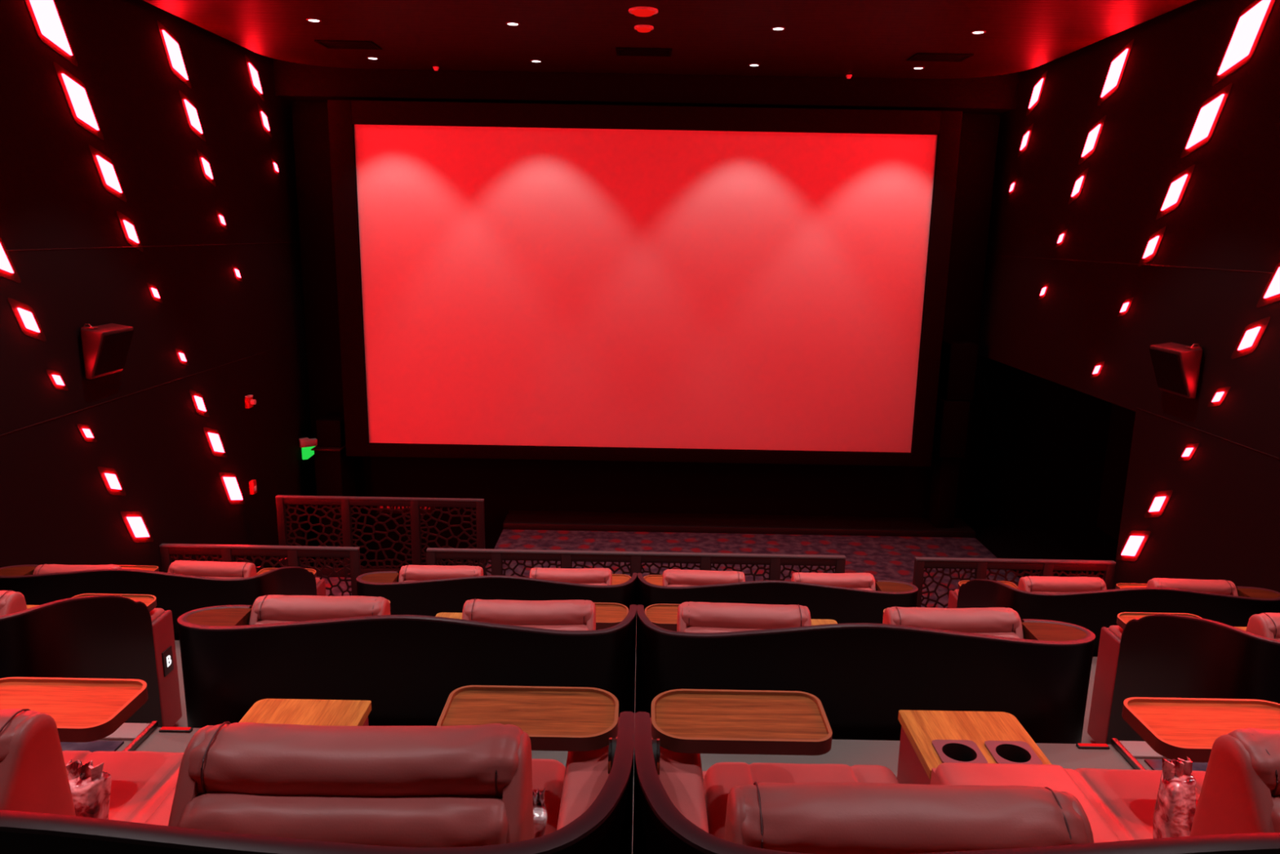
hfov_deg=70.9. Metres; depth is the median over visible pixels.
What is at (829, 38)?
ceiling
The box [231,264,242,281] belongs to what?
wall lamp
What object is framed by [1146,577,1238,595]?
seat
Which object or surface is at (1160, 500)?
wall lamp
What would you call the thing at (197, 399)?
wall lamp
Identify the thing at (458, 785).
seat
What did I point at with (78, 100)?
wall lamp
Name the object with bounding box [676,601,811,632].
seat
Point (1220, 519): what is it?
wall
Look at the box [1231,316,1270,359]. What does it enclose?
wall lamp
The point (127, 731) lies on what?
step
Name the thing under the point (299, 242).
trim
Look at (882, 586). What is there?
corner shelf
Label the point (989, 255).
trim
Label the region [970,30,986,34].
recessed light
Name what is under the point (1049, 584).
seat
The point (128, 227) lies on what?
wall lamp
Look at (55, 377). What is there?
wall lamp
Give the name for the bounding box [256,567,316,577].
tray
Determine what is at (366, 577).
corner shelf
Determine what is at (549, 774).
seat cushion
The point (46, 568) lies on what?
seat
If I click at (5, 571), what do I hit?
corner shelf
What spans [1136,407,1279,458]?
trim
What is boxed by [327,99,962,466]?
screen
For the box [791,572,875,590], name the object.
seat
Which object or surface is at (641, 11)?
recessed light
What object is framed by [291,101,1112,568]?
wall
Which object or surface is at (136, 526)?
wall lamp
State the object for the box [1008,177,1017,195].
wall lamp
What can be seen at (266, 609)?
seat
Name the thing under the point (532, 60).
recessed light
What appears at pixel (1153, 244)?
wall lamp
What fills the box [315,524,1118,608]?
floor
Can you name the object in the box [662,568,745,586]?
seat
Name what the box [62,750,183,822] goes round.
seat cushion
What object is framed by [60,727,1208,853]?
floor
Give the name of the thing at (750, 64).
recessed light
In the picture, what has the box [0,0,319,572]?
wall
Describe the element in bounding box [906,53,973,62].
ceiling vent
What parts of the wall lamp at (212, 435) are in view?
glowing panel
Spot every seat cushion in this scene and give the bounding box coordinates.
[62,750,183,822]
[531,758,565,835]
[702,761,899,839]
[1064,768,1205,840]
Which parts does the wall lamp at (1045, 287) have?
glowing panel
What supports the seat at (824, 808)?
on the floor at (848, 752)
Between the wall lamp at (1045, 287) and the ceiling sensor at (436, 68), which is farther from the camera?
the ceiling sensor at (436, 68)
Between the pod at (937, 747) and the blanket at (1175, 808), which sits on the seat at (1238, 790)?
the blanket at (1175, 808)
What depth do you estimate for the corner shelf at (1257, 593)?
5.91 m
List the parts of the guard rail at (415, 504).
post, pierced panel, post, rail, pierced panel, post, pierced panel, post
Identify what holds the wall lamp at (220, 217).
attached to the wall at (56, 507)
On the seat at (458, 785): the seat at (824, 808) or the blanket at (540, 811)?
the blanket at (540, 811)
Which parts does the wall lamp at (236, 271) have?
glowing panel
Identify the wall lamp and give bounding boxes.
[0,237,21,283]
[7,297,46,341]
[24,0,78,66]
[45,368,68,390]
[53,62,103,140]
[76,423,97,442]
[88,145,126,202]
[97,466,126,495]
[116,210,143,251]
[120,511,153,542]
[146,282,162,302]
[156,20,191,88]
[174,348,188,365]
[178,90,205,142]
[189,389,208,417]
[196,149,216,186]
[203,426,226,457]
[215,209,227,229]
[218,471,244,504]
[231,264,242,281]
[244,54,264,101]
[257,103,271,137]
[271,158,279,176]
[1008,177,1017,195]
[1017,123,1033,157]
[1026,70,1048,115]
[1038,282,1049,299]
[1055,228,1067,248]
[1068,168,1088,204]
[1078,115,1106,164]
[1090,360,1105,377]
[1097,39,1133,106]
[1116,529,1151,561]
[1117,297,1133,317]
[1137,226,1166,266]
[1144,489,1173,517]
[1155,164,1195,219]
[1177,443,1199,461]
[1180,83,1232,158]
[1207,386,1231,407]
[1211,0,1275,85]
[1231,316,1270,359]
[1256,262,1279,307]
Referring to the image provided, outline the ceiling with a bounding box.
[142,0,1195,79]
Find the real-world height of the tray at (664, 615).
0.072 m
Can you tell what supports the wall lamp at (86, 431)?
attached to the wall at (56, 507)
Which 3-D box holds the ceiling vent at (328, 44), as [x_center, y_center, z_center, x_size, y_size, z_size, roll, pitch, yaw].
[-3.010,-3.948,9.287,0.580,0.014,0.380,1,12,0]
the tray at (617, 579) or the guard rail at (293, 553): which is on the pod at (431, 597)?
the tray at (617, 579)
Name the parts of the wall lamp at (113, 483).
glowing panel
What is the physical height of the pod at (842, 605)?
1.149 m
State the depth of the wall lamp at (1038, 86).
10.32 m
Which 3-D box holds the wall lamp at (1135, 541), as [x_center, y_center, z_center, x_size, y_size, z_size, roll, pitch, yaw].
[4.473,1.079,8.156,0.017,0.434,0.469,1,12,0]
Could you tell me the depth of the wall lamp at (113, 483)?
7.65 m
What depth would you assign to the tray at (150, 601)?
4.60 m
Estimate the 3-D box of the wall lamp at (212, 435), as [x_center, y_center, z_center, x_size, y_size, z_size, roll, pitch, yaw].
[-4.495,0.166,9.527,0.017,0.434,0.469,1,12,0]
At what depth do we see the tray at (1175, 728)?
2.26 m
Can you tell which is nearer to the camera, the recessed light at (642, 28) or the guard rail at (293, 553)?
the recessed light at (642, 28)
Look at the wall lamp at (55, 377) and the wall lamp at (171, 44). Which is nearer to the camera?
the wall lamp at (55, 377)
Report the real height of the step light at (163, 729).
0.014 m
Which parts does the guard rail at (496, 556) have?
post, pierced panel, post, pierced panel, post, pierced panel, rail, post, pierced panel, post, pierced panel, post, pierced panel, post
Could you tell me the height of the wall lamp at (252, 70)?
0.434 m
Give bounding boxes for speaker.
[80,323,133,378]
[1149,342,1202,398]
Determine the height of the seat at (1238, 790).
1.058 m
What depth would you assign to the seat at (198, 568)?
5.94 m
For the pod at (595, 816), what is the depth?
2.07 m
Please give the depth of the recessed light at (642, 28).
8.22 m
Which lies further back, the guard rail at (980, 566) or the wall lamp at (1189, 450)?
the guard rail at (980, 566)
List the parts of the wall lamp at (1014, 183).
glowing panel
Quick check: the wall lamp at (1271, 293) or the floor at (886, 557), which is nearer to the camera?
the wall lamp at (1271, 293)
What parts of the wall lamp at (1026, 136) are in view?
glowing panel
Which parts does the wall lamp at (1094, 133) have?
glowing panel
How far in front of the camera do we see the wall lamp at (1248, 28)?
6.74 m
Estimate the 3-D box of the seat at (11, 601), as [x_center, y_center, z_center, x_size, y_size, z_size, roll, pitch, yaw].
[-2.869,1.121,4.235,0.569,1.098,1.080,1,12,0]
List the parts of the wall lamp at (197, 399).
glowing panel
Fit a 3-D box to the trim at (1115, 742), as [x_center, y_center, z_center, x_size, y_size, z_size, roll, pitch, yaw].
[1.821,1.305,3.004,0.024,0.024,0.935,1,12,0]
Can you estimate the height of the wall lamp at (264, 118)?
0.352 m
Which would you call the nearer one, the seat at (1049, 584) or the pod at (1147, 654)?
the pod at (1147, 654)
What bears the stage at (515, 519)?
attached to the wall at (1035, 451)
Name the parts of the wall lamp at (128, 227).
glowing panel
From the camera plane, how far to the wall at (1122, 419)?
12.07 m
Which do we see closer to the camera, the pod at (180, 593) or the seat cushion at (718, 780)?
the seat cushion at (718, 780)
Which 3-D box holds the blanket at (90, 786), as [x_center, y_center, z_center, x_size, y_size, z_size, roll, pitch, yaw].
[-1.171,0.841,1.888,0.120,0.306,0.074,3,12,11]
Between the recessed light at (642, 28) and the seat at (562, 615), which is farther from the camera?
the recessed light at (642, 28)
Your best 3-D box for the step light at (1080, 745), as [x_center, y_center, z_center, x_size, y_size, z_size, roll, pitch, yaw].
[1.728,1.217,3.428,0.120,0.014,0.024,1,12,0]
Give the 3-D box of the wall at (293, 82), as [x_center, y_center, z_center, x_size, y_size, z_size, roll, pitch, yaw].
[0.081,-4.511,11.046,9.000,1.050,0.500,1,12,0]
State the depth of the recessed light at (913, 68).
9.99 m
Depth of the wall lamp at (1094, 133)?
9.02 m
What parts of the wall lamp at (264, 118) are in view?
glowing panel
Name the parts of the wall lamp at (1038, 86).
glowing panel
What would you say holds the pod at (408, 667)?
on the floor at (182, 722)
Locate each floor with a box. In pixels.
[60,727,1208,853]
[173,640,1097,743]
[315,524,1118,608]
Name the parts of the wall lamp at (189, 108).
glowing panel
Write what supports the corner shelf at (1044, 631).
attached to the pod at (861, 674)
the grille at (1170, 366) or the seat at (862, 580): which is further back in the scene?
the grille at (1170, 366)
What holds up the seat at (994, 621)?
on the floor at (182, 722)
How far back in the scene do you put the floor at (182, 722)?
5.13 m
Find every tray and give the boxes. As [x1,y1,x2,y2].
[0,676,148,742]
[71,593,156,611]
[118,564,159,571]
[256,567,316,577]
[436,684,618,751]
[594,602,628,629]
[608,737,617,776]
[612,573,631,584]
[643,574,662,585]
[644,603,679,630]
[650,688,832,755]
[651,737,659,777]
[957,580,1017,589]
[1115,582,1146,588]
[1116,612,1201,628]
[1121,697,1279,762]
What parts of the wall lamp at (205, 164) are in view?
glowing panel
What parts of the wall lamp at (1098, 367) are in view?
glowing panel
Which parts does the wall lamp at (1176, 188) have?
glowing panel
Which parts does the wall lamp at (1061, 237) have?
glowing panel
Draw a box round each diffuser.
[160,726,191,729]
[1078,742,1108,746]
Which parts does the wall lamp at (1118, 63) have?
glowing panel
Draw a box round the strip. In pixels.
[376,506,434,514]
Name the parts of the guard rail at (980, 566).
post, pierced panel, post, pierced panel, rail, post, pierced panel, post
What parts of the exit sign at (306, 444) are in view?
green panel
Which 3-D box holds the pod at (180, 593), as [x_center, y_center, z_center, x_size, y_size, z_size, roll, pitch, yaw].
[-3.337,1.323,6.452,1.860,1.149,1.362,1,12,0]
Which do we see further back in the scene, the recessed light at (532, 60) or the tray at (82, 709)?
the recessed light at (532, 60)
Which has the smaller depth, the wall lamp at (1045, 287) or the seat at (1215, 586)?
the seat at (1215, 586)
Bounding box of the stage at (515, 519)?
[502,510,975,537]
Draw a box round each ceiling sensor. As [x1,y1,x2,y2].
[432,66,439,71]
[845,75,852,79]
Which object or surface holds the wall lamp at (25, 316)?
attached to the wall at (56, 507)
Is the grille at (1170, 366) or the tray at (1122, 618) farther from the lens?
the grille at (1170, 366)
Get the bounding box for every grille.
[93,330,133,375]
[1149,348,1187,395]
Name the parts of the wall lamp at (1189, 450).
glowing panel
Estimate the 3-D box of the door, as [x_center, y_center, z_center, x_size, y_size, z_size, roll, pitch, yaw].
[-4.092,1.167,12.136,0.380,2.645,0.600,1,12,0]
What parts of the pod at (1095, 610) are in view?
arm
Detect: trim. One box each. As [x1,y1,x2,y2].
[0,338,306,435]
[3,241,300,251]
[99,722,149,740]
[122,720,158,751]
[989,254,1275,273]
[1110,737,1146,769]
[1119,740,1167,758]
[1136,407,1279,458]
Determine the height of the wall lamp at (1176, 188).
0.434 m
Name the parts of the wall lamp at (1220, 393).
glowing panel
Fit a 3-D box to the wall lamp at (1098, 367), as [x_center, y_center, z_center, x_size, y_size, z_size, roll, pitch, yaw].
[4.502,-0.564,8.856,0.017,0.203,0.240,1,12,0]
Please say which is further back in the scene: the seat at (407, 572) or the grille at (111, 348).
the grille at (111, 348)
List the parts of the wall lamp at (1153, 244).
glowing panel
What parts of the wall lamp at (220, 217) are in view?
glowing panel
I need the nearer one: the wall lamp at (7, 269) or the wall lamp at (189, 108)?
the wall lamp at (7, 269)
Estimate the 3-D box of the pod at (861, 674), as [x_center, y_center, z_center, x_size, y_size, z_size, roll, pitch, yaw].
[0.892,1.175,4.178,1.860,1.149,1.362,1,12,0]
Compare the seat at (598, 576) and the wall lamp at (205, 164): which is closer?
the seat at (598, 576)
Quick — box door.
[311,413,358,567]
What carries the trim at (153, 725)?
on the floor at (848, 752)
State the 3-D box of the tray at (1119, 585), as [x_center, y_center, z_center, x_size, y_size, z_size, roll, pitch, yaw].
[3.865,1.262,6.788,0.465,0.072,0.240,1,12,0]
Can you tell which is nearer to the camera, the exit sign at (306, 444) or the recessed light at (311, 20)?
the recessed light at (311, 20)
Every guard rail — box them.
[159,543,360,595]
[275,494,485,577]
[426,547,845,587]
[912,556,1115,608]
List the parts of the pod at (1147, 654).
arm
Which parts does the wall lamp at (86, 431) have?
glowing panel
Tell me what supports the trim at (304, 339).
attached to the wall at (56, 507)
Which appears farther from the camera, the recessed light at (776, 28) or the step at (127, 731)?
the recessed light at (776, 28)
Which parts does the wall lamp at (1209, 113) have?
glowing panel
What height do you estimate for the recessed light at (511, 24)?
0.009 m
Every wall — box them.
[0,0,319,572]
[273,58,1019,114]
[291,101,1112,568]
[977,0,1279,592]
[1096,403,1135,540]
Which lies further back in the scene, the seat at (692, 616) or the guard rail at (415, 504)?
the guard rail at (415, 504)
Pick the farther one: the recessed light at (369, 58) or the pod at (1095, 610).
the recessed light at (369, 58)
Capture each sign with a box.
[161,645,173,676]
[298,437,317,459]
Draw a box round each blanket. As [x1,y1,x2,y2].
[65,759,111,818]
[532,786,547,838]
[1153,756,1196,838]
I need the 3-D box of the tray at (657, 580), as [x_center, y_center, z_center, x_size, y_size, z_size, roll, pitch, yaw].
[0.237,1.197,6.788,0.435,0.072,0.240,1,12,0]
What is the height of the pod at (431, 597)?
1.149 m
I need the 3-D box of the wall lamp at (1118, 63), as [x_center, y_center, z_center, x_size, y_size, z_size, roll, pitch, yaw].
[4.553,-3.391,8.624,0.017,0.516,0.561,1,12,0]
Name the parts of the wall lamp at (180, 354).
glowing panel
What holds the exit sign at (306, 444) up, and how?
attached to the wall at (56, 507)
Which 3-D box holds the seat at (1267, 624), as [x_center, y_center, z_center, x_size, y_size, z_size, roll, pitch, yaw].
[2.827,1.224,4.235,0.569,1.097,1.080,1,12,0]
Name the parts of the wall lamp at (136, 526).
glowing panel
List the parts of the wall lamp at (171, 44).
glowing panel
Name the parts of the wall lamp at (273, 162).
glowing panel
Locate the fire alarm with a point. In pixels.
(250, 402)
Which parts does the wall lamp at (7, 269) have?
glowing panel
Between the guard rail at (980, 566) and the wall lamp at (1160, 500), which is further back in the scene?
the guard rail at (980, 566)
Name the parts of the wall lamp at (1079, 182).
glowing panel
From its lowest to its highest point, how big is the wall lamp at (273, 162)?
0.203 m
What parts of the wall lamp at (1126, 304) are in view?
glowing panel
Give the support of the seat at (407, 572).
on the floor
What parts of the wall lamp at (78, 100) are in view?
glowing panel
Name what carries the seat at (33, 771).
on the floor at (848, 752)
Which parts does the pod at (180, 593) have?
arm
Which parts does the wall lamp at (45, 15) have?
glowing panel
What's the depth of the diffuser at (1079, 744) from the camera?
3.42 m
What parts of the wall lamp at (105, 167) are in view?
glowing panel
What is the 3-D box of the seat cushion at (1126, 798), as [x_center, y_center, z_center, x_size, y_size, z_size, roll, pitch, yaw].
[1.333,1.139,2.111,0.532,0.268,0.845,1,12,0]
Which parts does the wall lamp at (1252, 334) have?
glowing panel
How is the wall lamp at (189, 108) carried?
attached to the wall at (56, 507)
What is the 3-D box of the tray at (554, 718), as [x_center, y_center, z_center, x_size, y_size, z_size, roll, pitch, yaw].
[-0.272,0.739,2.241,0.435,0.072,0.240,1,12,0]
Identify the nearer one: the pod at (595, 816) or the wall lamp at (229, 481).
the pod at (595, 816)
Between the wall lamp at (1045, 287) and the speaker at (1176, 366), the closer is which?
the speaker at (1176, 366)
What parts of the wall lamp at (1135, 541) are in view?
glowing panel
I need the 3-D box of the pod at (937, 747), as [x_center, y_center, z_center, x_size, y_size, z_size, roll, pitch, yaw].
[0.896,0.950,1.904,1.860,1.149,1.362,1,12,0]
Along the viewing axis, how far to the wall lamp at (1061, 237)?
9.65 m
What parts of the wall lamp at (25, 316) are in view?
glowing panel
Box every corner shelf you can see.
[0,566,36,575]
[186,608,251,626]
[360,573,399,582]
[875,581,913,591]
[1021,622,1086,640]
[1236,587,1279,598]
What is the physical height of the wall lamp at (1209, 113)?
0.516 m
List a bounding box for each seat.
[0,590,27,616]
[0,708,183,822]
[32,563,122,574]
[167,560,257,577]
[168,720,565,847]
[248,594,391,624]
[398,564,483,582]
[462,598,595,630]
[528,567,612,585]
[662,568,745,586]
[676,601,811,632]
[702,761,1093,853]
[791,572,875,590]
[882,605,1023,639]
[1017,575,1106,593]
[1064,727,1279,840]
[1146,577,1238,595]
[1245,612,1279,640]
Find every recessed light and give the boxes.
[306,17,321,22]
[366,57,378,59]
[505,22,519,26]
[530,59,542,62]
[628,6,657,17]
[634,24,653,32]
[748,63,759,66]
[771,26,785,31]
[912,66,924,69]
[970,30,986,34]
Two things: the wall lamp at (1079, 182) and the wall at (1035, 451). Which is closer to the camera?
the wall lamp at (1079, 182)
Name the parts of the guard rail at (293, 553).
post, pierced panel, post, rail, pierced panel, post, pierced panel, post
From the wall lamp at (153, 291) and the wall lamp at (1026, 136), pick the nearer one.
the wall lamp at (153, 291)
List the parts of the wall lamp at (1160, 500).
glowing panel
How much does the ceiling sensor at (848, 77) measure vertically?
0.037 m
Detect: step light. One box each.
[159,726,192,732]
[1075,742,1110,749]
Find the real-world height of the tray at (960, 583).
0.072 m
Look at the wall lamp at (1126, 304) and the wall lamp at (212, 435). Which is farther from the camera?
the wall lamp at (212, 435)
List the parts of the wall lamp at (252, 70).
glowing panel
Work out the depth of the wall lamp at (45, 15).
6.76 m
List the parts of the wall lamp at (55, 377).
glowing panel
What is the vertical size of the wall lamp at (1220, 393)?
0.203 m
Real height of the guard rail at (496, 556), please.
0.950 m
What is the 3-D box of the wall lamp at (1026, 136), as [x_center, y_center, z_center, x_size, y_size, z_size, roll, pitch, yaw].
[4.553,-3.384,10.628,0.017,0.352,0.360,1,12,0]
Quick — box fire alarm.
[244,395,256,408]
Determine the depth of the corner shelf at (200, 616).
3.62 m
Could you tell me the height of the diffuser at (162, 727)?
0.004 m
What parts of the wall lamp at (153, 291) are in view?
glowing panel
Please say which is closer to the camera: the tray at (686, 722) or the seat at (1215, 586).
the tray at (686, 722)
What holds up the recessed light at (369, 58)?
in the ceiling
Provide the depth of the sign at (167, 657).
4.60 m
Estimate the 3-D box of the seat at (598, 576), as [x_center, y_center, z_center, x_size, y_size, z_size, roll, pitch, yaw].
[-0.479,1.389,6.509,0.569,1.097,1.081,1,12,0]
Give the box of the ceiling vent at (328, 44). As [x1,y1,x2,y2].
[314,40,382,49]
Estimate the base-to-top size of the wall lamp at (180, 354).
0.203 m
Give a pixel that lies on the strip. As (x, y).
(430, 509)
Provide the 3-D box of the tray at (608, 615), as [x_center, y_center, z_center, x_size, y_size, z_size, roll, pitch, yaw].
[-0.276,0.963,4.514,0.435,0.072,0.240,1,12,0]
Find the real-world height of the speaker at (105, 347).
0.440 m
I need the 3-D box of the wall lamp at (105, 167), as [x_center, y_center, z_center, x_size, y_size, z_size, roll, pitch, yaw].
[-4.454,-2.118,7.540,0.017,0.434,0.469,1,12,0]
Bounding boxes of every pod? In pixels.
[0,564,325,639]
[0,593,182,727]
[0,676,635,853]
[177,600,636,728]
[355,570,637,616]
[632,688,1279,853]
[634,603,1095,743]
[636,573,918,631]
[947,578,1279,656]
[1087,612,1279,744]
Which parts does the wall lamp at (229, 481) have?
glowing panel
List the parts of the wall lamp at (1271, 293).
glowing panel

